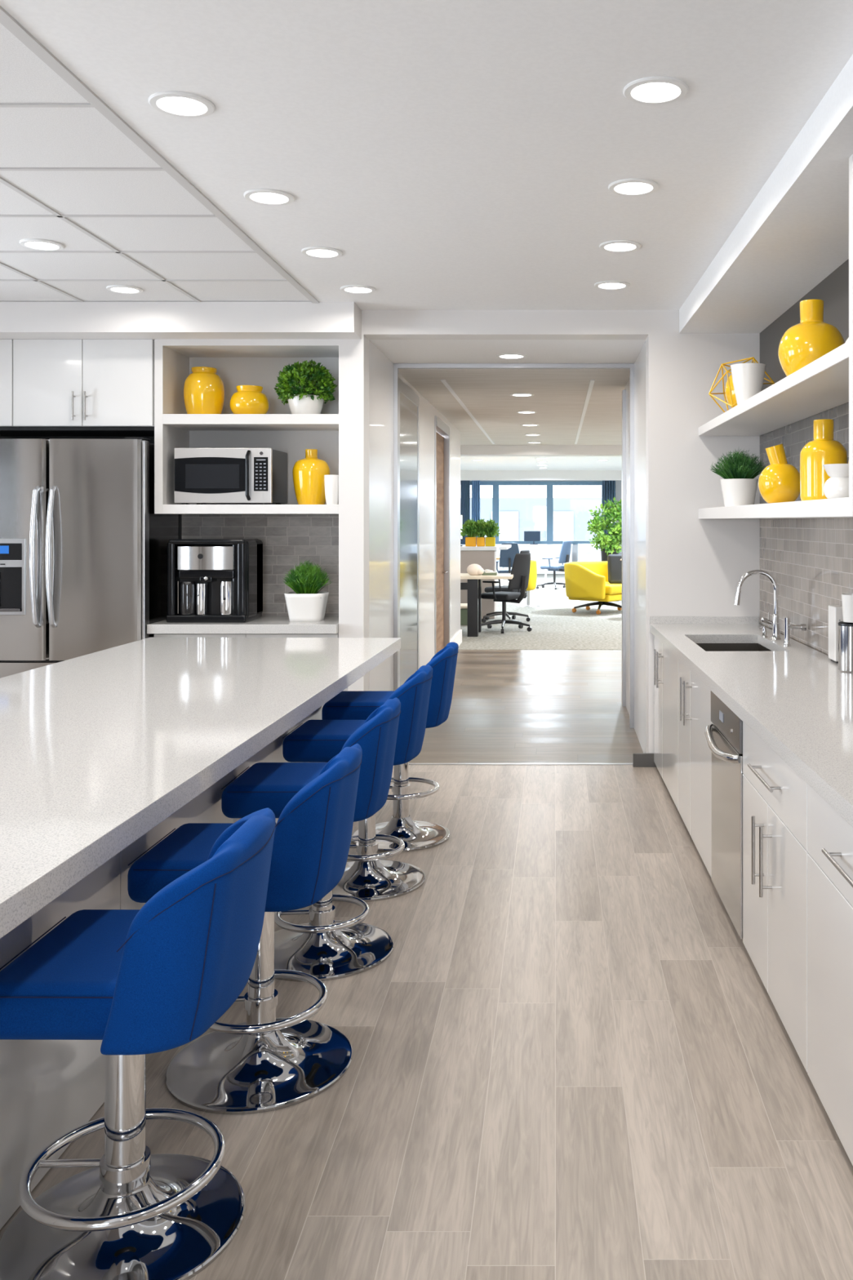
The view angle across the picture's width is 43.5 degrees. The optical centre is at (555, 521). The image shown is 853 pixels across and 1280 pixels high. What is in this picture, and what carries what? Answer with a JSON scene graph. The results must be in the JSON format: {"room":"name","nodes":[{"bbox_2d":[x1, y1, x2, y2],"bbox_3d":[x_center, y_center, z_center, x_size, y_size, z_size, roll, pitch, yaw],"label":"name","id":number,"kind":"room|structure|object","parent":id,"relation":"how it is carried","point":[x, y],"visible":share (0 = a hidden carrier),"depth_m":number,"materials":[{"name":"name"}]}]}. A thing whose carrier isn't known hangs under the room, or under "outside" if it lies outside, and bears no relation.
{"room":"office kitchen","nodes":[
{"label":"office kitchen","id":0,"kind":"room"},
{"bbox_2d":[0,338,162,339],"bbox_3d":[-3.498,0.110,7.250,4.204,2.940,0.500,0,0,0],"label":"wall niche","id":1,"kind":"object","parent":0,"point":[0,339],"depth_m":7.02,"materials":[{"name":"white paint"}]},
{"bbox_2d":[0,339,14,426],"bbox_3d":[-3.950,-0.892,7.100,0.900,0.560,0.600,0,0,0],"label":"upper cabinet","id":2,"kind":"object","parent":1,"relation":"attached to","point":[6,345],"visible":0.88,"depth_m":6.80,"materials":[{"name":"white laminate"}]},
{"bbox_2d":[13,339,154,426],"bbox_3d":[-3.046,-0.892,7.081,0.902,0.560,0.638,0,0,0],"label":"upper cabinet","id":3,"kind":"object","parent":1,"relation":"attached to","point":[57,383],"visible":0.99,"depth_m":6.80,"materials":[{"name":"white laminate"}]},
{"bbox_2d":[0,426,182,538],"bbox_3d":[-3.500,0.485,7.130,1.800,2.190,0.540,0,0,0],"label":"board","id":4,"kind":"object","parent":1,"relation":"attached to","point":[6,433],"visible":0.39,"depth_m":7.07,"materials":[{"name":"black"}]},
{"bbox_2d":[154,338,338,514],"bbox_3d":[-1.990,-0.610,7.060,1.188,1.125,0.520,0,0,0],"label":"open shelf","id":5,"kind":"object","parent":1,"relation":"attached to","point":[237,362],"visible":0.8,"depth_m":7.04,"materials":[{"name":"white wood"}]},
{"bbox_2d":[183,366,224,413],"bbox_3d":[-2.336,-0.852,7.020,0.260,0.327,0.260,0,0,0],"label":"ginger jar","id":6,"kind":"object","parent":5,"relation":"on","point":[203,388],"visible":0.79,"depth_m":6.92,"materials":[{"name":"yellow ceramic"}]},
{"bbox_2d":[174,448,287,504],"bbox_3d":[-2.159,-0.291,7.037,0.632,0.368,0.466,0,0,0],"label":"microwave oven","id":7,"kind":"object","parent":5,"relation":"on","point":[202,475],"visible":0.98,"depth_m":6.85,"materials":[{"name":"silver metal"}]},
{"bbox_2d":[229,385,269,413],"bbox_3d":[-2.034,-0.792,7.020,0.252,0.205,0.252,0,0,0],"label":"vase","id":8,"kind":"object","parent":5,"relation":"on","point":[247,399],"visible":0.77,"depth_m":6.93,"materials":[{"name":"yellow ceramic"}]},
{"bbox_2d":[162,504,338,514],"bbox_3d":[-1.963,-0.077,7.048,1.134,0.060,0.495,0,0,0],"label":"shelf","id":9,"kind":"object","parent":5,"relation":"attached to","point":[166,508],"depth_m":6.80,"materials":[{"name":"white wood"}]},
{"bbox_2d":[162,413,338,431],"bbox_3d":[-1.963,-0.657,7.048,1.134,0.065,0.495,0,0,0],"label":"shelf","id":10,"kind":"object","parent":5,"relation":"attached to","point":[173,422],"depth_m":6.80,"materials":[{"name":"white wood"}]},
{"bbox_2d":[273,360,337,413],"bbox_3d":[-1.666,-0.882,7.014,0.416,0.387,0.397,0,0,20],"label":"boxwood","id":11,"kind":"object","parent":5,"relation":"on","point":[300,400],"visible":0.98,"depth_m":6.93,"materials":[{"name":"green plant"}]},
{"bbox_2d":[287,394,324,413],"bbox_3d":[-1.660,-0.759,7.020,0.240,0.139,0.240,0,0,0],"label":"pot","id":12,"kind":"object","parent":5,"relation":"on","point":[300,404],"depth_m":6.93,"materials":[{"name":"white ceramic"}]},
{"bbox_2d":[292,448,329,504],"bbox_3d":[-1.625,-0.291,7.030,0.244,0.371,0.244,0,0,0],"label":"vase","id":13,"kind":"object","parent":5,"relation":"on","point":[308,473],"visible":0.79,"depth_m":6.94,"materials":[{"name":"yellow ceramic"}]},
{"bbox_2d":[324,475,338,504],"bbox_3d":[-1.452,-0.203,6.870,0.104,0.193,0.104,0,0,0],"label":"cup","id":14,"kind":"object","parent":5,"relation":"on","point":[331,482],"visible":0.83,"depth_m":6.83,"materials":[{"name":"white ceramic"}]},
{"bbox_2d":[0,22,310,301],"bbox_3d":[-3.535,-1.413,2.000,4.130,0.094,10.000,0,0,0],"label":"ceiling","id":15,"kind":"structure","parent":0,"point":[30,137],"depth_m":4.78,"materials":[{"name":"tile"}]},
{"bbox_2d":[18,238,64,250],"bbox_3d":[-2.530,-1.361,5.200,0.201,0.011,0.201,0,0,0],"label":"recessed light","id":16,"kind":"object","parent":15,"relation":"in","point":[33,243],"visible":1,"depth_m":5.19,"materials":[{"name":"white plastic"}]},
{"bbox_2d":[106,284,142,293],"bbox_3d":[-2.530,-1.361,6.200,0.201,0.011,0.201,0,0,0],"label":"recessed light","id":17,"kind":"object","parent":15,"relation":"in","point":[125,289],"visible":1,"depth_m":6.20,"materials":[{"name":"white plastic"}]},
{"bbox_2d":[0,5,319,302],"bbox_3d":[-3.533,-1.371,1.890,4.135,0.038,9.780,0,0,0],"label":"grid","id":18,"kind":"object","parent":15,"relation":"attached to","point":[6,20],"depth_m":4.41,"materials":[{"name":"silver metal"}]},
{"bbox_2d":[368,339,460,691],"bbox_3d":[-1.327,0.185,10.375,0.185,2.790,6.750,0,0,0],"label":"wall","id":19,"kind":"structure","parent":0,"point":[380,367],"depth_m":7.95,"materials":[{"name":"white"}]},
{"bbox_2d":[182,514,338,615],"bbox_3d":[-2.010,0.307,7.400,1.220,0.705,0.030,0,0,0],"label":"tile backsplash","id":20,"kind":"structure","parent":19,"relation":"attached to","point":[287,540],"depth_m":7.38,"materials":[{"name":"grey tile"}]},
{"bbox_2d":[399,377,419,686],"bbox_3d":[-1.261,0.230,8.845,0.078,2.700,1.250,0,0,0],"label":"glass panel","id":21,"kind":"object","parent":19,"relation":"in","point":[409,401],"depth_m":8.85,"materials":[{"name":"clear glass"}]},
{"bbox_2d":[434,415,449,655],"bbox_3d":[-1.315,0.250,11.505,0.190,2.660,1.430,0,0,0],"label":"door","id":22,"kind":"structure","parent":19,"relation":"in","point":[442,431],"depth_m":11.83,"materials":[{"name":"brown wood"}]},
{"bbox_2d":[393,363,634,728],"bbox_3d":[-0.317,0.189,8.605,1.836,2.783,1.090,0,0,0],"label":"trim","id":23,"kind":"structure","parent":19,"relation":"attached to","point":[396,366],"depth_m":8.06,"materials":[{"name":"silver metal"}]},
{"bbox_2d":[0,573,852,1279],"bbox_3d":[0.000,1.603,15.100,16.000,0.054,36.200,0,0,0],"label":"floor","id":24,"kind":"structure","parent":0,"point":[571,1060],"depth_m":3.08,"materials":[{"name":"grey wood"}]},
{"bbox_2d":[0,437,177,678],"bbox_3d":[-3.248,0.507,6.960,1.265,2.085,0.761,0,0,0],"label":"refrigerator","id":25,"kind":"object","parent":24,"relation":"on","point":[83,543],"visible":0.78,"depth_m":6.67,"materials":[{"name":"silver metal"}]},
{"bbox_2d":[0,808,276,1279],"bbox_3d":[-0.934,1.127,2.360,0.572,0.907,0.548,0,0,0],"label":"bar stool","id":26,"kind":"object","parent":24,"relation":"on","point":[155,977],"visible":1,"depth_m":2.24,"materials":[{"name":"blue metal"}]},
{"bbox_2d":[0,637,400,1229],"bbox_3d":[-1.640,1.120,3.484,1.432,0.920,5.000,0,0,1],"label":"kitchen island","id":27,"kind":"object","parent":24,"relation":"on","point":[106,753],"visible":0.52,"depth_m":2.98,"materials":[{"name":"white stone"}]},
{"bbox_2d":[0,637,400,938],"bbox_3d":[-1.640,0.691,3.484,1.432,0.062,5.000,0,0,1],"label":"island countertop","id":28,"kind":"structure","parent":27,"relation":"on","point":[98,749],"depth_m":3.33,"materials":[{"name":"white stone"}]},
{"bbox_2d":[127,743,362,1114],"bbox_3d":[-0.872,1.120,3.070,0.604,0.920,0.524,0,0,1],"label":"bar stool","id":29,"kind":"object","parent":24,"relation":"on","point":[265,1062],"visible":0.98,"depth_m":2.95,"materials":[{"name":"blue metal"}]},
{"bbox_2d":[153,632,338,637],"bbox_3d":[-1.995,1.151,7.090,1.190,0.858,0.580,0,0,0],"label":"base cabinet","id":30,"kind":"object","parent":24,"relation":"on","point":[155,635],"visible":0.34,"depth_m":6.80,"materials":[{"name":"white paint"}]},
{"bbox_2d":[146,615,338,633],"bbox_3d":[-2.004,0.690,7.060,1.212,0.060,0.640,0,0,0],"label":"countertop","id":31,"kind":"structure","parent":30,"relation":"on","point":[265,624],"depth_m":6.74,"materials":[{"name":"white stone"}]},
{"bbox_2d":[166,538,262,622],"bbox_3d":[-2.268,0.389,7.040,0.525,0.542,0.440,0,0,0],"label":"coffee machine","id":32,"kind":"object","parent":31,"relation":"on","point":[210,580],"visible":1,"depth_m":6.86,"materials":[{"name":"black plastic"}]},
{"bbox_2d":[166,613,262,622],"bbox_3d":[-2.270,0.635,7.045,0.520,0.050,0.390,0,0,0],"label":"tray","id":33,"kind":"object","parent":32,"relation":"on","point":[171,617],"depth_m":6.85,"materials":[{"name":"black plastic"}]},
{"bbox_2d":[283,560,333,622],"bbox_3d":[-1.652,0.456,6.995,0.345,0.424,0.321,0,0,17],"label":"potted grass","id":34,"kind":"object","parent":31,"relation":"on","point":[306,603],"depth_m":6.91,"materials":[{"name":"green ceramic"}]},
{"bbox_2d":[284,591,328,622],"bbox_3d":[-1.648,0.571,7.000,0.268,0.195,0.241,0,0,0],"label":"pot","id":35,"kind":"object","parent":34,"relation":"attached to","point":[302,606],"depth_m":6.90,"materials":[{"name":"white ceramic"}]},
{"bbox_2d":[221,697,400,982],"bbox_3d":[-0.874,1.118,3.880,0.604,0.924,0.524,0,0,0],"label":"bar stool","id":36,"kind":"object","parent":24,"relation":"on","point":[324,948],"visible":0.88,"depth_m":3.76,"materials":[{"name":"blue fabric"}]},
{"bbox_2d":[282,664,432,902],"bbox_3d":[-0.847,1.107,4.630,0.614,0.947,0.510,0,0,1],"label":"bar stool","id":37,"kind":"object","parent":24,"relation":"on","point":[368,877],"visible":0.8,"depth_m":4.51,"materials":[{"name":"blue fabric"}]},
{"bbox_2d":[321,642,458,852],"bbox_3d":[-0.810,1.093,5.280,0.649,0.974,0.490,0,0,0],"label":"bar stool","id":38,"kind":"object","parent":24,"relation":"on","point":[345,705],"visible":0.77,"depth_m":5.17,"materials":[{"name":"blue fabric"}]},
{"bbox_2d":[460,480,470,544],"bbox_3d":[-2.818,0.135,32.496,0.384,2.830,0.108,0,0,0],"label":"curtain","id":39,"kind":"object","parent":24,"relation":"on","point":[464,485],"visible":0.21,"depth_m":32.47,"materials":[{"name":"blue fabric"}]},
{"bbox_2d":[471,480,479,537],"bbox_3d":[-2.451,0.135,32.546,0.264,2.830,0.108,0,0,0],"label":"curtain","id":40,"kind":"object","parent":24,"relation":"on","point":[475,484],"visible":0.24,"depth_m":32.52,"materials":[{"name":"blue fabric"}]},
{"bbox_2d":[460,544,511,618],"bbox_3d":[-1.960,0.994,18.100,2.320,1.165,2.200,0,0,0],"label":"credenza","id":41,"kind":"object","parent":24,"relation":"on","point":[485,556],"visible":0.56,"depth_m":17.02,"materials":[{"name":"beige wood"}]},
{"bbox_2d":[460,519,479,546],"bbox_3d":[-1.378,0.180,17.202,0.372,0.462,0.340,0,0,0],"label":"planter","id":42,"kind":"object","parent":41,"relation":"on","point":[468,526],"visible":0.96,"depth_m":17.13,"materials":[{"name":"orange"}]},
{"bbox_2d":[470,518,489,546],"bbox_3d":[-1.220,0.181,17.191,0.346,0.460,0.347,0,0,20],"label":"planter","id":43,"kind":"object","parent":41,"relation":"on","point":[480,539],"visible":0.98,"depth_m":17.13,"materials":[{"name":"orange"}]},
{"bbox_2d":[480,517,501,546],"bbox_3d":[-1.056,0.172,17.196,0.353,0.477,0.355,0,0,0],"label":"planter","id":44,"kind":"object","parent":41,"relation":"on","point":[491,540],"visible":0.96,"depth_m":17.13,"materials":[{"name":"yellow ceramic"}]},
{"bbox_2d":[460,573,513,636],"bbox_3d":[-1.595,1.163,14.775,2.010,0.825,0.850,0,0,0],"label":"office desk","id":45,"kind":"object","parent":24,"relation":"on","point":[473,585],"visible":0.38,"depth_m":14.39,"materials":[{"name":"black wood"}]},
{"bbox_2d":[481,550,530,622],"bbox_3d":[-0.767,1.015,16.598,0.746,1.121,0.785,0,0,3],"label":"office chair","id":46,"kind":"object","parent":24,"relation":"on","point":[499,588],"visible":0.27,"depth_m":16.44,"materials":[{"name":"black plastic"}]},
{"bbox_2d":[481,552,532,633],"bbox_3d":[-0.720,1.015,15.228,0.828,1.121,0.788,0,0,36],"label":"office chair","id":47,"kind":"object","parent":24,"relation":"on","point":[520,570],"visible":0.98,"depth_m":14.99,"materials":[{"name":"black fabric"}]},
{"bbox_2d":[496,542,526,593],"bbox_3d":[-0.924,1.016,22.479,0.687,1.121,0.752,0,0,2],"label":"office chair","id":48,"kind":"object","parent":24,"relation":"on","point":[507,557],"visible":0.52,"depth_m":22.16,"materials":[{"name":"blue fabric"}]},
{"bbox_2d":[460,544,573,573],"bbox_3d":[-2.450,1.141,31.900,5.940,0.870,0.640,0,0,0],"label":"base cabinet","id":49,"kind":"object","parent":24,"relation":"on","point":[553,550],"visible":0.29,"depth_m":31.60,"materials":[{"name":"white laminate"}]},
{"bbox_2d":[408,763,632,764],"bbox_3d":[-0.317,1.583,6.860,1.836,0.014,0.030,0,0,0],"label":"trim","id":50,"kind":"structure","parent":24,"relation":"on","point":[409,763],"depth_m":6.85,"materials":[{"name":"silver metal"}]},
{"bbox_2d":[515,560,540,607],"bbox_3d":[-0.500,1.156,19.600,0.470,0.841,0.524,0,0,40],"label":"tub chair","id":51,"kind":"object","parent":24,"relation":"on","point":[533,568],"visible":0.55,"depth_m":19.40,"materials":[{"name":"yellow fabric"}]},
{"bbox_2d":[536,540,571,590],"bbox_3d":[0.000,1.015,24.630,0.882,1.121,0.842,0,0,32],"label":"office chair","id":52,"kind":"object","parent":24,"relation":"on","point":[564,557],"visible":0.95,"depth_m":24.41,"materials":[{"name":"blue fabric"}]},
{"bbox_2d":[577,543,606,561],"bbox_3d":[1.115,1.111,29.750,0.950,0.930,0.500,0,0,0],"label":"base cabinet","id":53,"kind":"object","parent":24,"relation":"on","point":[586,553],"visible":0.36,"depth_m":29.50,"materials":[{"name":"white laminate"}]},
{"bbox_2d":[564,561,622,614],"bbox_3d":[0.754,1.147,18.335,1.126,0.856,1.162,0,0,38],"label":"armchair","id":54,"kind":"object","parent":24,"relation":"on","point":[584,580],"visible":0.77,"depth_m":17.90,"materials":[{"name":"yellow fabric"}]},
{"bbox_2d":[605,582,622,595],"bbox_3d":[0.832,1.156,18.275,0.920,0.160,0.880,0,0,38],"label":"seat cushion","id":55,"kind":"object","parent":54,"relation":"on","point":[611,588],"depth_m":17.78,"materials":[{"name":"yellow fabric"}]},
{"bbox_2d":[607,554,622,583],"bbox_3d":[1.120,0.820,18.120,0.440,0.499,0.209,0,0,-9],"label":"cushion","id":56,"kind":"object","parent":54,"relation":"on","point":[614,562],"visible":0.51,"depth_m":18.04,"materials":[{"name":"grey fabric"}]},
{"bbox_2d":[586,497,622,561],"bbox_3d":[1.108,0.542,21.063,0.973,2.068,1.022,0,0,0],"label":"potted plant","id":57,"kind":"object","parent":24,"relation":"on","point":[613,543],"visible":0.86,"depth_m":20.83,"materials":[{"name":"green plant"}]},
{"bbox_2d":[602,480,615,536],"bbox_3d":[1.655,0.135,32.496,0.401,2.830,0.108,0,0,0],"label":"curtain","id":58,"kind":"object","parent":24,"relation":"on","point":[608,486],"visible":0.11,"depth_m":32.47,"materials":[{"name":"blue fabric"}]},
{"bbox_2d":[653,635,678,809],"bbox_3d":[0.954,1.146,6.211,0.701,0.868,1.161,0,0,-1],"label":"base cabinet","id":59,"kind":"object","parent":24,"relation":"on","point":[665,663],"visible":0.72,"depth_m":6.17,"materials":[{"name":"grey wood"}]},
{"bbox_2d":[649,616,852,827],"bbox_3d":[1.013,0.759,3.859,0.700,0.289,5.880,0,0,-1],"label":"countertop","id":60,"kind":"structure","parent":59,"relation":"on","point":[797,700],"depth_m":4.18,"materials":[{"name":"white stone"}]},
{"bbox_2d":[696,643,772,651],"bbox_3d":[0.971,0.807,5.749,0.460,0.194,0.804,0,0,0],"label":"sink basin","id":61,"kind":"object","parent":60,"relation":"in","point":[706,646],"depth_m":6.14,"materials":[{"name":"black metal"}]},
{"bbox_2d":[733,569,781,639],"bbox_3d":[1.130,0.466,5.902,0.266,0.388,0.060,0,0,-1],"label":"kitchen faucet","id":62,"kind":"object","parent":60,"relation":"on","point":[775,623],"visible":1,"depth_m":5.89,"materials":[{"name":"silver metal"}]},
{"bbox_2d":[782,617,806,646],"bbox_3d":[1.262,0.585,5.574,0.121,0.150,0.042,0,0,-1],"label":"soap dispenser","id":63,"kind":"object","parent":60,"relation":"on","point":[787,626],"visible":1,"depth_m":5.56,"materials":[{"name":"silver metal"}]},
{"bbox_2d":[828,604,843,662],"bbox_3d":[1.322,0.528,4.945,0.055,0.262,0.121,0,0,-1],"label":"dispenser","id":64,"kind":"object","parent":60,"relation":"on","point":[835,611],"visible":0.48,"depth_m":4.91,"materials":[{"name":"white plastic"}]},
{"bbox_2d":[838,621,852,672],"bbox_3d":[1.300,0.550,4.645,0.108,0.218,0.108,0,0,-1],"label":"steel canister","id":65,"kind":"object","parent":60,"relation":"on","point":[845,628],"visible":0.93,"depth_m":4.61,"materials":[{"name":"silver metal"}]},
{"bbox_2d":[841,593,852,622],"bbox_3d":[1.303,0.381,4.625,0.096,0.120,0.096,0,0,-1],"label":"pot","id":66,"kind":"object","parent":65,"relation":"on","point":[846,598],"visible":1,"depth_m":4.59,"materials":[{"name":"white ceramic"}]},
{"bbox_2d":[678,659,712,878],"bbox_3d":[0.975,1.146,5.083,0.701,0.868,1.084,0,0,-1],"label":"base cabinet","id":67,"kind":"object","parent":24,"relation":"on","point":[695,754],"visible":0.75,"depth_m":5.03,"materials":[{"name":"grey"}]},
{"bbox_2d":[704,690,743,939],"bbox_3d":[0.962,1.149,4.208,0.680,0.862,0.644,0,0,-1],"label":"dishwasher","id":68,"kind":"object","parent":24,"relation":"on","point":[724,736],"visible":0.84,"depth_m":4.12,"materials":[{"name":"silver metal"}]},
{"bbox_2d":[742,721,808,1071],"bbox_3d":[1.005,1.146,3.419,0.701,0.868,0.916,0,0,-1],"label":"base cabinet","id":69,"kind":"object","parent":24,"relation":"on","point":[775,797],"visible":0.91,"depth_m":3.32,"materials":[{"name":"grey"}]},
{"bbox_2d":[807,783,852,1164],"bbox_3d":[1.022,1.146,2.488,0.701,0.868,0.934,0,0,-1],"label":"base cabinet","id":70,"kind":"object","parent":24,"relation":"on","point":[829,836],"visible":0.89,"depth_m":2.73,"materials":[{"name":"grey wood"}]},
{"bbox_2d":[0,0,852,310],"bbox_3d":[0.215,-1.410,2.000,3.370,0.100,10.000,0,0,0],"label":"ceiling","id":71,"kind":"structure","parent":0,"point":[455,154],"depth_m":3.59,"materials":[{"name":"paint"}]},
{"bbox_2d":[147,91,215,117],"bbox_3d":[-1.217,-1.357,3.440,0.206,0.011,0.206,0,0,0],"label":"recessed light","id":72,"kind":"object","parent":71,"relation":"in","point":[178,104],"visible":1,"depth_m":3.43,"materials":[{"name":"white plastic"}]},
{"bbox_2d":[244,188,294,204],"bbox_3d":[-1.198,-1.357,4.420,0.206,0.011,0.206,0,0,0],"label":"recessed light","id":73,"kind":"object","parent":71,"relation":"in","point":[261,196],"visible":1,"depth_m":4.41,"materials":[{"name":"white plastic"}]},
{"bbox_2d":[301,246,342,257],"bbox_3d":[-1.178,-1.357,5.330,0.206,0.011,0.206,0,0,0],"label":"recessed light","id":74,"kind":"object","parent":71,"relation":"in","point":[313,251],"visible":1,"depth_m":5.32,"materials":[{"name":"white plastic"}]},
{"bbox_2d":[340,284,376,293],"bbox_3d":[-1.155,-1.357,6.180,0.206,0.011,0.206,0,0,0],"label":"recessed light","id":75,"kind":"object","parent":71,"relation":"in","point":[356,289],"visible":1,"depth_m":6.18,"materials":[{"name":"white plastic"}]},
{"bbox_2d":[594,280,630,289],"bbox_3d":[0.326,-1.357,6.070,0.206,0.011,0.206,0,0,0],"label":"recessed light","id":76,"kind":"object","parent":71,"relation":"in","point":[606,285],"visible":1,"depth_m":6.07,"materials":[{"name":"white plastic"}]},
{"bbox_2d":[599,240,640,252],"bbox_3d":[0.320,-1.357,5.210,0.206,0.011,0.206,0,0,0],"label":"recessed light","id":77,"kind":"object","parent":71,"relation":"in","point":[616,246],"visible":1,"depth_m":5.21,"materials":[{"name":"white plastic"}]},
{"bbox_2d":[608,177,658,195],"bbox_3d":[0.318,-1.357,4.290,0.206,0.011,0.206,0,0,0],"label":"recessed light","id":78,"kind":"object","parent":71,"relation":"in","point":[635,186],"visible":1,"depth_m":4.28,"materials":[{"name":"white plastic"}]},
{"bbox_2d":[622,76,688,104],"bbox_3d":[0.317,-1.357,3.330,0.206,0.011,0.206,0,0,0],"label":"recessed light","id":79,"kind":"object","parent":71,"relation":"in","point":[650,90],"visible":1,"depth_m":3.32,"materials":[{"name":"white plastic"}]},
{"bbox_2d":[398,368,630,444],"bbox_3d":[0.000,-1.215,12.145,16.000,0.100,8.110,0,0,0],"label":"ceiling","id":80,"kind":"structure","parent":0,"point":[558,400],"depth_m":10.40,"materials":[{"name":"beige paint"}]},
{"bbox_2d":[440,379,595,444],"bbox_3d":[-0.310,-1.167,12.300,1.270,0.016,7.200,0,0,0],"label":"trim","id":81,"kind":"structure","parent":80,"relation":"attached to","point":[592,381],"depth_m":10.72,"materials":[{"name":"white metal"}]},
{"bbox_2d":[460,456,622,470],"bbox_3d":[0.000,-1.420,24.850,16.000,0.100,16.700,0,0,0],"label":"ceiling","id":82,"kind":"structure","parent":0,"point":[489,463],"depth_m":25.00,"materials":[{"name":"paint"}]},
{"bbox_2d":[460,444,622,480],"bbox_3d":[0.000,-1.245,22.550,16.000,0.450,12.700,0,0,0],"label":"trim","id":83,"kind":"structure","parent":82,"relation":"attached to","point":[465,450],"depth_m":16.31,"materials":[{"name":"white paint"}]},
{"bbox_2d":[470,480,622,561],"bbox_3d":[0.000,0.055,33.100,16.000,3.050,0.200,0,0,0],"label":"wall","id":84,"kind":"structure","parent":0,"point":[618,483],"depth_m":33.00,"materials":[{"name":"white paint"}]},
{"bbox_2d":[495,481,550,544],"bbox_3d":[-1.015,-0.260,32.970,1.690,1.960,0.100,0,0,0],"label":"window","id":85,"kind":"structure","parent":84,"relation":"in","point":[497,483],"depth_m":32.92,"materials":[{"name":"blue metal"}]},
{"bbox_2d":[550,481,602,544],"bbox_3d":[0.690,-0.260,32.970,1.720,1.960,0.100,0,0,0],"label":"window","id":86,"kind":"structure","parent":84,"relation":"in","point":[552,483],"depth_m":32.92,"materials":[{"name":"blue metal"}]},
{"bbox_2d":[338,310,759,753],"bbox_3d":[3.302,0.110,6.900,9.396,2.940,0.200,0,0,0],"label":"wall","id":87,"kind":"structure","parent":0,"point":[695,566],"depth_m":6.80,"materials":[{"name":"white paint"}]},
{"bbox_2d":[0,301,361,338],"bbox_3d":[-3.425,-1.268,6.675,4.350,0.191,0.250,0,0,0],"label":"soffit","id":88,"kind":"structure","parent":87,"relation":"attached to","point":[18,319],"depth_m":6.55,"materials":[{"name":"white paint"}]},
{"bbox_2d":[369,339,645,363],"bbox_3d":[-0.317,-1.282,7.545,1.836,0.157,1.090,0,0,0],"label":"ceiling","id":89,"kind":"structure","parent":87,"relation":"attached to","point":[397,351],"depth_m":7.48,"materials":[{"name":"paint"}]},
{"bbox_2d":[632,753,657,767],"bbox_3d":[0.600,1.538,6.791,0.200,0.085,0.022,0,0,0],"label":"baseboard","id":90,"kind":"structure","parent":87,"relation":"attached to","point":[639,760],"depth_m":6.78,"materials":[{"name":"grey rubber"}]},
{"bbox_2d":[624,341,645,753],"bbox_3d":[0.701,0.180,8.075,0.199,2.800,2.150,0,0,0],"label":"wall","id":91,"kind":"structure","parent":0,"point":[640,362],"depth_m":7.68,"materials":[{"name":"white paint"}]},
{"bbox_2d":[760,258,852,655],"bbox_3d":[1.459,0.110,1.807,0.102,2.940,10.000,0,0,-1],"label":"wall","id":92,"kind":"structure","parent":0,"point":[810,561],"depth_m":5.63,"materials":[{"name":"grey tile"}]},
{"bbox_2d":[679,54,852,333],"bbox_3d":[1.148,-1.285,1.901,0.520,0.150,9.800,0,0,-1],"label":"soffit","id":93,"kind":"structure","parent":92,"relation":"attached to","point":[794,233],"depth_m":4.56,"materials":[{"name":"paint"}]},
{"bbox_2d":[698,341,848,435],"bbox_3d":[1.148,-0.576,5.152,0.395,0.055,3.280,0,0,-1],"label":"floating shelf","id":94,"kind":"object","parent":92,"relation":"attached to","point":[822,384],"visible":1,"depth_m":4.86,"materials":[{"name":"white wood"}]},
{"bbox_2d":[708,356,774,412],"bbox_3d":[1.095,-0.778,6.200,0.333,0.353,0.355,0,0,34],"label":"ornament","id":95,"kind":"object","parent":94,"relation":"on","point":[729,391],"visible":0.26,"depth_m":6.16,"materials":[{"name":"orange paint"}]},
{"bbox_2d":[730,363,766,404],"bbox_3d":[1.045,-0.723,5.720,0.192,0.240,0.192,0,0,0],"label":"planter","id":96,"kind":"object","parent":94,"relation":"on","point":[748,379],"visible":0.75,"depth_m":5.65,"materials":[{"name":"white ceramic"}]},
{"bbox_2d":[777,298,844,376],"bbox_3d":[1.118,-0.778,4.600,0.287,0.357,0.287,0,0,34],"label":"vase","id":97,"kind":"object","parent":94,"relation":"on","point":[805,342],"visible":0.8,"depth_m":4.50,"materials":[{"name":"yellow ceramic"}]},
{"bbox_2d":[698,497,852,519],"bbox_3d":[1.148,-0.047,5.152,0.395,0.066,3.280,0,0,-1],"label":"floating shelf","id":98,"kind":"object","parent":92,"relation":"attached to","point":[835,508],"visible":1,"depth_m":4.48,"materials":[{"name":"white wood"}]},
{"bbox_2d":[711,450,766,506],"bbox_3d":[1.052,-0.254,5.994,0.342,0.348,0.344,0,0,-7],"label":"potted plant","id":99,"kind":"object","parent":98,"relation":"on","point":[739,486],"visible":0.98,"depth_m":5.93,"materials":[{"name":"green plant"}]},
{"bbox_2d":[758,444,799,503],"bbox_3d":[1.087,-0.228,5.100,0.210,0.300,0.210,0,0,0],"label":"vase","id":100,"kind":"object","parent":98,"relation":"on","point":[779,482],"visible":0.83,"depth_m":5.03,"materials":[{"name":"yellow ceramic"}]},
{"bbox_2d":[800,418,847,500],"bbox_3d":[1.144,-0.255,4.500,0.197,0.352,0.197,0,0,0],"label":"bottle vase","id":101,"kind":"object","parent":98,"relation":"on","point":[824,449],"visible":0.77,"depth_m":4.43,"materials":[{"name":"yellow ceramic"}]},
{"bbox_2d":[822,463,848,498],"bbox_3d":[1.090,-0.147,4.020,0.140,0.136,0.140,0,0,0],"label":"vase","id":102,"kind":"object","parent":98,"relation":"on","point":[837,486],"visible":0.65,"depth_m":3.97,"materials":[{"name":"white ceramic"}]},
{"bbox_2d":[848,154,852,516],"bbox_3d":[1.176,-0.611,3.492,0.400,1.194,0.040,0,0,-1],"label":"end panel","id":103,"kind":"object","parent":92,"relation":"attached to","point":[851,158],"visible":1,"depth_m":3.48,"materials":[{"name":"white"}]},
{"label":"outside","id":104,"kind":"structure","parent":0,"visible":0},
{"bbox_2d":[470,497,601,541],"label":"window","id":105,"kind":"structure","parent":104,"point":[571,516],"depth_m":46.00,"materials":[{"name":"grey"}]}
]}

